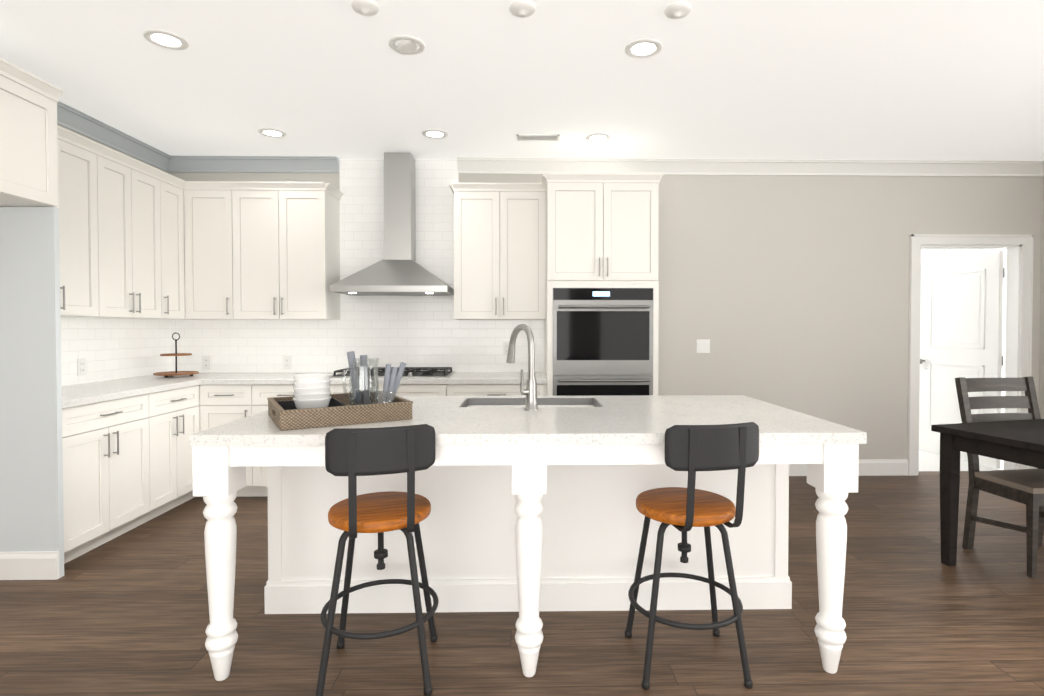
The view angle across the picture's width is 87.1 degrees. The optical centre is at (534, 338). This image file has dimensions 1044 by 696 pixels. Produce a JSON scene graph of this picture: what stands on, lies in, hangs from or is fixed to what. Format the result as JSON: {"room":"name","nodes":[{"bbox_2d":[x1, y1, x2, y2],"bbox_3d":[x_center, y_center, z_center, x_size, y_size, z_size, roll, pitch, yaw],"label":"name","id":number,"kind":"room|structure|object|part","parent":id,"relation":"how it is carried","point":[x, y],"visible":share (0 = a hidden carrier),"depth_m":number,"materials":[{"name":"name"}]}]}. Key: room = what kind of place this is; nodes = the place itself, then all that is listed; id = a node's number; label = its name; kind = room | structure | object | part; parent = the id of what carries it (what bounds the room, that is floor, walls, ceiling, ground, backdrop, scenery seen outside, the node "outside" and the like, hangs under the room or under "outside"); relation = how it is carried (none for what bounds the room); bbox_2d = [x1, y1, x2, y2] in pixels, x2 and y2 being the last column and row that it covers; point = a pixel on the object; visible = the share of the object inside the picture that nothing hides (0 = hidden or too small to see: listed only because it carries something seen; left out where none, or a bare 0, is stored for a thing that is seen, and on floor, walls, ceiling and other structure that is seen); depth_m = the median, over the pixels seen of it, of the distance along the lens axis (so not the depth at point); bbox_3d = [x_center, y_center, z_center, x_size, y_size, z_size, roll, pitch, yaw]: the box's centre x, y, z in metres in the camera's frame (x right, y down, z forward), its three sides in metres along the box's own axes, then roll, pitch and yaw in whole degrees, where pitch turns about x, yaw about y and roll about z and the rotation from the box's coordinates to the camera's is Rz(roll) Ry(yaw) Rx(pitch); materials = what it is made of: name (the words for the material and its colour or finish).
{"room":"kitchen","nodes":[
{"label":"kitchen","id":0,"kind":"room"},
{"bbox_2d":[57,124,166,182],"bbox_3d":[-3.128,-0.097,1.026,0.120,2.743,7.365,0,1,-1],"label":"wall","id":1,"kind":"structure","parent":0,"point":[111,148],"depth_m":4.03,"materials":[{"name":"paint"}]},
{"bbox_2d":[0,551,58,579],"bbox_3d":[-2.767,1.173,2.829,0.610,0.140,0.016,0,1,-1],"label":"baseboard","id":2,"kind":"structure","parent":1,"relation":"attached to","point":[29,565],"depth_m":2.83,"materials":[{"name":"white wood"}]},
{"bbox_2d":[0,70,63,209],"bbox_3d":[-2.776,-0.943,2.574,0.636,0.540,0.514,0,1,-1],"label":"upper cabinet","id":3,"kind":"object","parent":1,"relation":"attached to","point":[31,152],"depth_m":2.69,"materials":[{"name":"white wood"}]},
{"bbox_2d":[59,170,67,317],"bbox_3d":[-2.927,-0.640,3.018,0.350,1.020,0.361,0,1,-1],"label":"upper cabinet","id":4,"kind":"object","parent":1,"relation":"attached to","point":[63,214],"depth_m":3.23,"materials":[{"name":"white wood"}]},
{"bbox_2d":[64,138,111,317],"bbox_3d":[-2.933,-0.646,3.334,0.350,1.020,0.388,0,1,-1],"label":"upper cabinet","id":5,"kind":"object","parent":1,"relation":"attached to","point":[89,284],"depth_m":3.40,"materials":[{"name":"white wood"}]},
{"bbox_2d":[108,158,143,317],"bbox_3d":[-2.939,-0.651,3.618,0.350,1.020,0.419,0,1,-1],"label":"upper cabinet","id":6,"kind":"object","parent":1,"relation":"attached to","point":[125,264],"depth_m":3.71,"materials":[{"name":"white wood"}]},
{"bbox_2d":[100,170,155,321],"bbox_3d":[-2.944,-0.656,3.918,0.350,1.020,0.419,0,1,-1],"label":"upper cabinet","id":7,"kind":"object","parent":1,"relation":"attached to","point":[147,183],"depth_m":3.96,"materials":[{"name":"white wood"}]},
{"bbox_2d":[1,75,338,172],"bbox_3d":[-2.380,-1.450,3.278,1.463,0.115,2.845,0,1,-1],"label":"crown molding","id":8,"kind":"structure","parent":1,"relation":"attached to","point":[76,120],"depth_m":4.62,"materials":[{"name":"grey wood"}]},
{"bbox_2d":[156,174,187,321],"bbox_3d":[-2.920,-0.660,4.184,0.410,1.020,0.350,0,1,-1],"label":"upper cabinet","id":9,"kind":"object","parent":1,"relation":"attached to","point":[171,201],"depth_m":4.21,"materials":[{"name":"white wood"}]},
{"bbox_2d":[0,449,1043,695],"bbox_3d":[1.314,1.278,2.565,9.420,0.060,10.585,0,1,-1],"label":"floor","id":10,"kind":"structure","parent":0,"point":[126,614],"depth_m":2.34,"materials":[{"name":"brown wood"}]},
{"bbox_2d":[0,207,63,577],"bbox_3d":[-2.783,0.285,2.837,0.640,1.915,0.030,0,1,-1],"label":"wall panel","id":11,"kind":"object","parent":10,"relation":"on","point":[31,487],"visible":0.8,"depth_m":2.83,"materials":[{"name":"white paint"}]},
{"bbox_2d":[62,394,143,563],"bbox_3d":[-2.801,0.799,3.242,0.610,0.875,0.756,0,1,-1],"label":"base cabinet","id":12,"kind":"object","parent":10,"relation":"on","point":[103,442],"depth_m":3.17,"materials":[{"name":"white wood"}]},
{"bbox_2d":[62,374,219,409],"bbox_3d":[-2.799,0.332,3.788,0.635,0.040,1.862,0,1,-1],"label":"countertop","id":13,"kind":"structure","parent":12,"relation":"on","point":[84,393],"depth_m":3.52,"materials":[{"name":"white stone"}]},
{"bbox_2d":[153,332,198,377],"bbox_3d":[-2.831,0.128,4.334,0.304,0.347,0.304,0,1,-1],"label":"cake stand","id":14,"kind":"object","parent":13,"relation":"on","point":[173,373],"visible":1,"depth_m":4.33,"materials":[{"name":"brown wood"}]},
{"bbox_2d":[144,382,203,522],"bbox_3d":[-2.782,0.789,3.814,0.670,0.875,0.625,0,1,-1],"label":"base cabinet","id":15,"kind":"object","parent":10,"relation":"on","point":[171,415],"depth_m":3.78,"materials":[{"name":"white wood"}]},
{"bbox_2d":[204,382,259,496],"bbox_3d":[-2.306,0.779,4.401,0.465,0.875,0.669,0,1,-1],"label":"base cabinet","id":16,"kind":"object","parent":10,"relation":"on","point":[224,402],"depth_m":4.12,"materials":[{"name":"white wood"}]},
{"bbox_2d":[260,386,293,495],"bbox_3d":[-1.891,0.778,4.439,0.603,0.875,0.610,0,1,-1],"label":"base cabinet","id":17,"kind":"object","parent":10,"relation":"on","point":[266,392],"depth_m":4.13,"materials":[{"name":"white wood"}]},
{"bbox_2d":[316,424,438,695],"bbox_3d":[-0.581,0.776,2.057,0.430,0.962,0.475,0,1,-7],"label":"bar stool","id":18,"kind":"object","parent":10,"relation":"on","point":[352,454],"visible":1,"depth_m":1.91,"materials":[{"name":"grey metal"}]},
{"bbox_3d":[-0.584,0.651,2.077,0.374,0.042,0.374,0,1,-17],"label":"seat","id":19,"kind":"part","parent":18,"relation":"part of","materials":[{"name":"brown wood"}]},
{"bbox_2d":[330,386,455,395],"bbox_3d":[-1.133,0.778,4.453,1.032,0.875,0.610,0,1,-1],"label":"base cabinet","id":20,"kind":"object","parent":10,"relation":"on","point":[402,390],"depth_m":4.15,"materials":[{"name":"white wood"}]},
{"bbox_2d":[200,370,543,385],"bbox_3d":[-1.203,0.321,4.432,2.581,0.040,0.634,0,1,-1],"label":"countertop","id":21,"kind":"structure","parent":20,"relation":"on","point":[409,377],"depth_m":4.16,"materials":[{"name":"white stone"}]},
{"bbox_2d":[330,367,454,377],"bbox_3d":[-1.133,0.276,4.434,0.900,0.050,0.510,0,1,-1],"label":"cooktop","id":22,"kind":"object","parent":21,"relation":"in","point":[431,372],"depth_m":4.33,"materials":[{"name":"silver metal"}]},
{"bbox_2d":[456,386,543,395],"bbox_3d":[-0.294,0.777,4.469,0.763,0.875,0.610,0,1,-1],"label":"base cabinet","id":23,"kind":"object","parent":10,"relation":"on","point":[460,390],"depth_m":4.16,"materials":[{"name":"white wood"}]},
{"bbox_2d":[189,440,866,680],"bbox_3d":[-0.024,0.811,2.539,2.413,0.875,1.107,0,1,-1],"label":"kitchen island","id":24,"kind":"object","parent":10,"relation":"on","point":[531,496],"depth_m":2.50,"materials":[{"name":"wood"}]},
{"bbox_2d":[189,404,866,443],"bbox_3d":[-0.017,0.358,2.306,2.430,0.040,0.670,0,1,-1],"label":"island countertop","id":25,"kind":"structure","parent":24,"relation":"on","point":[774,422],"depth_m":2.16,"materials":[{"name":"white stone"}]},
{"bbox_2d":[267,391,412,430],"bbox_3d":[-0.840,0.299,2.345,0.506,0.073,0.456,-1,1,-31],"label":"wicker tray","id":26,"kind":"object","parent":25,"relation":"on","point":[399,408],"visible":0.77,"depth_m":2.16,"materials":[{"name":"beige wicker"}]},
{"bbox_2d":[277,398,347,409],"bbox_3d":[-0.930,0.301,2.291,0.250,0.045,0.390,-1,1,-31],"label":"tray","id":27,"kind":"object","parent":26,"relation":"on","point":[290,405],"visible":0.08,"depth_m":2.42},
{"bbox_2d":[292,373,330,408],"bbox_3d":[-0.939,0.235,2.314,0.152,0.162,0.152,-1,1,-31],"label":"bowl","id":28,"kind":"object","parent":27,"relation":"on","point":[312,390],"visible":0.92,"depth_m":2.25,"materials":[{"name":"white ceramic"}]},
{"bbox_2d":[342,351,378,405],"bbox_3d":[-0.768,0.189,2.403,0.170,0.265,0.133,-1,1,-31],"label":"pitcher","id":29,"kind":"object","parent":26,"relation":"on","point":[359,396],"visible":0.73,"depth_m":2.38,"materials":[{"name":"clear glass"}]},
{"bbox_2d":[376,362,405,403],"bbox_3d":[-0.625,0.212,2.378,0.123,0.219,0.080,-1,1,-31],"label":"cup","id":30,"kind":"object","parent":26,"relation":"on","point":[391,385],"visible":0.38,"depth_m":2.36,"materials":[{"name":"clear glass"}]},
{"bbox_2d":[506,344,540,411],"bbox_3d":[-0.062,0.181,2.625,0.156,0.303,0.231,0,1,-1],"label":"faucet","id":31,"kind":"object","parent":25,"relation":"on","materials":[{"name":"silver metal"}]},
{"bbox_2d":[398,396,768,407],"bbox_3d":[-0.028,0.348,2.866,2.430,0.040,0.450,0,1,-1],"label":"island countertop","id":32,"kind":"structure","parent":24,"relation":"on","point":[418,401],"depth_m":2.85,"materials":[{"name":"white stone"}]},
{"bbox_2d":[457,396,604,407],"bbox_3d":[-0.022,0.449,2.828,0.700,0.237,0.370,0,1,-1],"label":"sink","id":33,"kind":"object","parent":32,"relation":"in","point":[470,401],"depth_m":3.00,"materials":[{"name":"silver metal"}]},
{"bbox_2d":[544,178,659,395],"bbox_3d":[0.507,0.020,4.457,0.840,2.390,0.638,0,1,-1],"label":"tall cabinet","id":34,"kind":"object","parent":10,"relation":"on","point":[601,283],"depth_m":4.14,"materials":[{"name":"white wood"}]},
{"bbox_2d":[625,422,758,689],"bbox_3d":[0.583,0.774,2.117,0.433,0.962,0.476,0,1,-1],"label":"bar stool","id":35,"kind":"object","parent":10,"relation":"on","point":[691,449],"visible":1,"depth_m":1.98,"materials":[{"name":"grey metal"}]},
{"bbox_3d":[0.581,0.650,2.137,0.374,0.042,0.374,0,1,-12],"label":"seat","id":36,"kind":"part","parent":35,"relation":"part of","materials":[{"name":"brown wood"}]},
{"bbox_2d":[931,419,1043,565],"bbox_3d":[3.058,0.864,2.794,1.550,0.760,0.920,0,1,-14],"label":"dining table","id":37,"kind":"object","parent":10,"relation":"on","point":[1019,441],"visible":1,"depth_m":2.96,"materials":[{"name":"brown wood"}]},
{"bbox_2d":[955,377,1043,577],"bbox_3d":[2.787,0.738,3.105,0.500,1.005,0.488,0,1,-7],"label":"dining chair","id":38,"kind":"object","parent":10,"relation":"on","point":[1025,486],"visible":0.81,"depth_m":3.19,"materials":[{"name":"brown wood"}]},
{"bbox_3d":[2.796,0.777,3.032,0.500,0.046,0.340,0,1,-7],"label":"seat","id":39,"kind":"part","parent":38,"relation":"part of","materials":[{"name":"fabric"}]},
{"bbox_2d":[0,0,1043,160],"bbox_3d":[0.732,-1.499,1.045,8.200,0.060,7.665,0,1,-1],"label":"ceiling","id":40,"kind":"structure","parent":0,"point":[854,79],"depth_m":3.16,"materials":[{"name":"paint"}]},
{"bbox_2d":[143,29,188,49],"bbox_3d":[-1.851,-1.495,2.757,0.192,0.007,0.192,0,1,-1],"label":"recessed light","id":41,"kind":"object","parent":40,"relation":"in","point":[166,39],"visible":1,"depth_m":2.75,"materials":[{"name":"white plastic"}]},
{"bbox_2d":[258,128,286,137],"bbox_3d":[-1.944,-1.518,4.067,0.192,0.007,0.192,0,1,-1],"label":"recessed light","id":42,"kind":"object","parent":40,"relation":"in","point":[271,132],"visible":0.98,"depth_m":4.05,"materials":[{"name":"white plastic"}]},
{"bbox_2d":[351,0,378,15],"bbox_3d":[-0.763,-1.477,2.470,0.120,0.034,0.120,0,1,-1],"label":"cap","id":43,"kind":"object","parent":40,"relation":"attached to","point":[367,7],"visible":0.98,"depth_m":2.45,"materials":[{"name":"white plastic"}]},
{"bbox_2d":[388,35,424,54],"bbox_3d":[-0.654,-1.491,2.807,0.186,0.053,0.186,0,1,-1],"label":"ceiling spotlight","id":44,"kind":"object","parent":40,"relation":"attached to","point":[407,45],"visible":1,"depth_m":2.78,"materials":[{"name":"white plastic"}]},
{"bbox_2d":[422,129,447,138],"bbox_3d":[-0.746,-1.518,4.090,0.192,0.007,0.192,0,1,-1],"label":"recessed light","id":45,"kind":"object","parent":40,"relation":"in","point":[434,134],"visible":1,"depth_m":4.08,"materials":[{"name":"white plastic"}]},
{"bbox_2d":[509,0,535,17],"bbox_3d":[-0.057,-1.477,2.483,0.120,0.034,0.120,0,1,-1],"label":"cap","id":46,"kind":"object","parent":40,"relation":"attached to","point":[522,8],"visible":0.96,"depth_m":2.46,"materials":[{"name":"white plastic"}]},
{"bbox_2d":[517,134,559,140],"bbox_3d":[0.022,-1.518,4.162,0.320,0.009,0.120,0,1,-1],"label":"ceiling vent","id":47,"kind":"object","parent":40,"relation":"in","point":[537,137],"visible":1,"depth_m":4.15,"materials":[{"name":"white plastic"}]},
{"bbox_2d":[585,133,610,141],"bbox_3d":[0.478,-1.520,4.170,0.192,0.007,0.192,0,1,-1],"label":"recessed light","id":48,"kind":"object","parent":40,"relation":"in","point":[598,137],"visible":1,"depth_m":4.16,"materials":[{"name":"white plastic"}]},
{"bbox_2d":[625,39,661,57],"bbox_3d":[0.561,-1.497,2.843,0.192,0.007,0.192,0,1,-1],"label":"recessed light","id":49,"kind":"object","parent":40,"relation":"in","point":[642,48],"visible":1,"depth_m":2.84,"materials":[{"name":"white plastic"}]},
{"bbox_2d":[664,2,691,18],"bbox_3d":[0.649,-1.477,2.497,0.120,0.034,0.120,0,1,-1],"label":"cap","id":50,"kind":"object","parent":40,"relation":"attached to","point":[677,10],"visible":1,"depth_m":2.47,"materials":[{"name":"white plastic"}]},
{"bbox_2d":[167,172,1041,458],"bbox_3d":[0.660,-0.163,4.841,7.840,2.743,0.120,0,1,-1],"label":"wall","id":51,"kind":"structure","parent":0,"point":[789,292],"depth_m":4.81,"materials":[{"name":"paint"}]},
{"bbox_2d":[176,178,247,321],"bbox_3d":[-2.573,-0.696,4.501,0.455,1.080,0.409,0,1,-1],"label":"upper cabinet","id":52,"kind":"object","parent":51,"relation":"attached to","point":[213,206],"depth_m":4.36,"materials":[{"name":"white wood"}]},
{"bbox_2d":[240,186,287,321],"bbox_3d":[-2.222,-0.666,4.538,0.486,1.020,0.350,0,1,-1],"label":"upper cabinet","id":53,"kind":"object","parent":51,"relation":"attached to","point":[263,214],"depth_m":4.37,"materials":[{"name":"white wood"}]},
{"bbox_2d":[61,159,543,385],"bbox_3d":[-1.510,-0.602,3.798,3.219,1.827,1.865,0,1,-1],"label":"backsplash","id":54,"kind":"structure","parent":51,"relation":"attached to","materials":[{"name":"tile"}]},
{"bbox_2d":[77,358,85,375],"bbox_3d":[-3.108,0.197,3.770,0.008,0.117,0.072,0,1,-1],"label":"outlet","id":55,"kind":"object","parent":54,"relation":"attached to","point":[81,362],"depth_m":3.76,"materials":[{"name":"white plastic"}]},
{"bbox_2d":[202,356,210,369],"bbox_3d":[-2.818,0.211,4.709,0.072,0.117,0.008,0,1,-1],"label":"outlet","id":56,"kind":"object","parent":54,"relation":"attached to","point":[206,360],"depth_m":4.71,"materials":[{"name":"white plastic"}]},
{"bbox_2d":[283,356,291,369],"bbox_3d":[-2.128,0.210,4.722,0.072,0.117,0.008,0,1,-1],"label":"outlet","id":57,"kind":"object","parent":54,"relation":"attached to","point":[287,360],"depth_m":4.72,"materials":[{"name":"white plastic"}]},
{"bbox_2d":[503,342,508,354],"bbox_3d":[-0.239,0.090,4.756,0.072,0.117,0.008,0,1,-1],"label":"outlet","id":58,"kind":"object","parent":54,"relation":"attached to","point":[505,344],"depth_m":4.75,"materials":[{"name":"white plastic"}]},
{"bbox_2d":[288,186,343,321],"bbox_3d":[-1.885,-0.667,4.544,0.426,1.020,0.350,0,1,-1],"label":"upper cabinet","id":59,"kind":"object","parent":51,"relation":"attached to","point":[310,297],"depth_m":4.38,"materials":[{"name":"white wood"}]},
{"bbox_2d":[328,152,455,295],"bbox_3d":[-1.134,-0.968,4.478,0.900,1.116,0.508,0,1,-1],"label":"range hood","id":60,"kind":"object","parent":51,"relation":"attached to","point":[436,276],"depth_m":4.71,"materials":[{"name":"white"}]},
{"bbox_2d":[452,190,507,321],"bbox_3d":[-0.440,-0.667,4.571,0.430,1.020,0.350,0,1,-1],"label":"upper cabinet","id":61,"kind":"object","parent":51,"relation":"attached to","point":[479,219],"depth_m":4.40,"materials":[{"name":"white wood"}]},
{"bbox_2d":[492,182,543,321],"bbox_3d":[-0.130,-0.697,4.577,0.430,1.080,0.350,0,1,-1],"label":"upper cabinet","id":62,"kind":"object","parent":51,"relation":"attached to","point":[525,209],"depth_m":4.41,"materials":[{"name":"white wood"}]},
{"bbox_2d":[696,339,709,352],"bbox_3d":[1.468,0.069,4.795,0.118,0.117,0.010,0,1,-1],"label":"switch plate","id":63,"kind":"object","parent":51,"relation":"attached to","point":[702,345],"visible":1,"depth_m":4.79,"materials":[{"name":"white plastic"}]},
{"bbox_2d":[457,157,1040,176],"bbox_3d":[1.850,-1.476,4.738,5.025,0.115,0.085,0,1,-1],"label":"crown molding","id":64,"kind":"structure","parent":51,"relation":"attached to","point":[685,166],"depth_m":4.74,"materials":[{"name":"white wood"}]},
{"bbox_2d":[789,459,907,475],"bbox_3d":[2.105,1.139,4.822,2.363,0.140,0.016,0,1,-1],"label":"baseboard","id":65,"kind":"structure","parent":51,"relation":"attached to","point":[866,467],"depth_m":4.83,"materials":[{"name":"white wood"}]},
{"bbox_2d":[919,251,1004,468],"bbox_3d":[4.137,0.193,5.419,0.121,1.988,0.870,0,1,-9],"label":"door leaf","id":66,"kind":"structure","parent":51,"relation":"in","point":[961,310],"depth_m":5.41,"materials":[{"name":"white paint"}]},
{"bbox_2d":[907,234,1033,475],"bbox_3d":[3.824,0.150,4.902,1.080,2.115,0.168,0,1,-1],"label":"door frame","id":67,"kind":"structure","parent":51,"relation":"attached to","point":[1019,311],"depth_m":4.83,"materials":[{"name":"white wood"}]},
{"bbox_2d":[921,249,944,261],"bbox_3d":[4.204,-0.215,7.828,3.440,2.743,0.120,0,1,-1],"label":"wall","id":68,"kind":"structure","parent":0,"point":[930,254],"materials":[{"name":"white paint"}]},
{"bbox_2d":[945,249,1006,412],"bbox_3d":[5.891,-0.190,6.395,0.120,2.743,2.790,0,1,-1],"label":"wall","id":69,"kind":"structure","parent":0,"point":[949,253],"depth_m":6.83,"materials":[{"name":"white paint"}]},
{"bbox_2d":[1039,176,1043,418],"bbox_3d":[4.590,-0.100,1.173,0.120,2.743,7.365,0,1,-1],"label":"wall","id":70,"kind":"structure","parent":0,"point":[1041,381],"depth_m":4.83,"materials":[{"name":"paint"}]},
{"bbox_2d":[1041,160,1043,176],"bbox_3d":[4.485,-1.415,1.253,0.085,0.115,7.155,0,1,-1],"label":"crown molding","id":71,"kind":"structure","parent":70,"relation":"attached to","point":[1042,162],"depth_m":4.79,"materials":[{"name":"white wood"}]}
]}

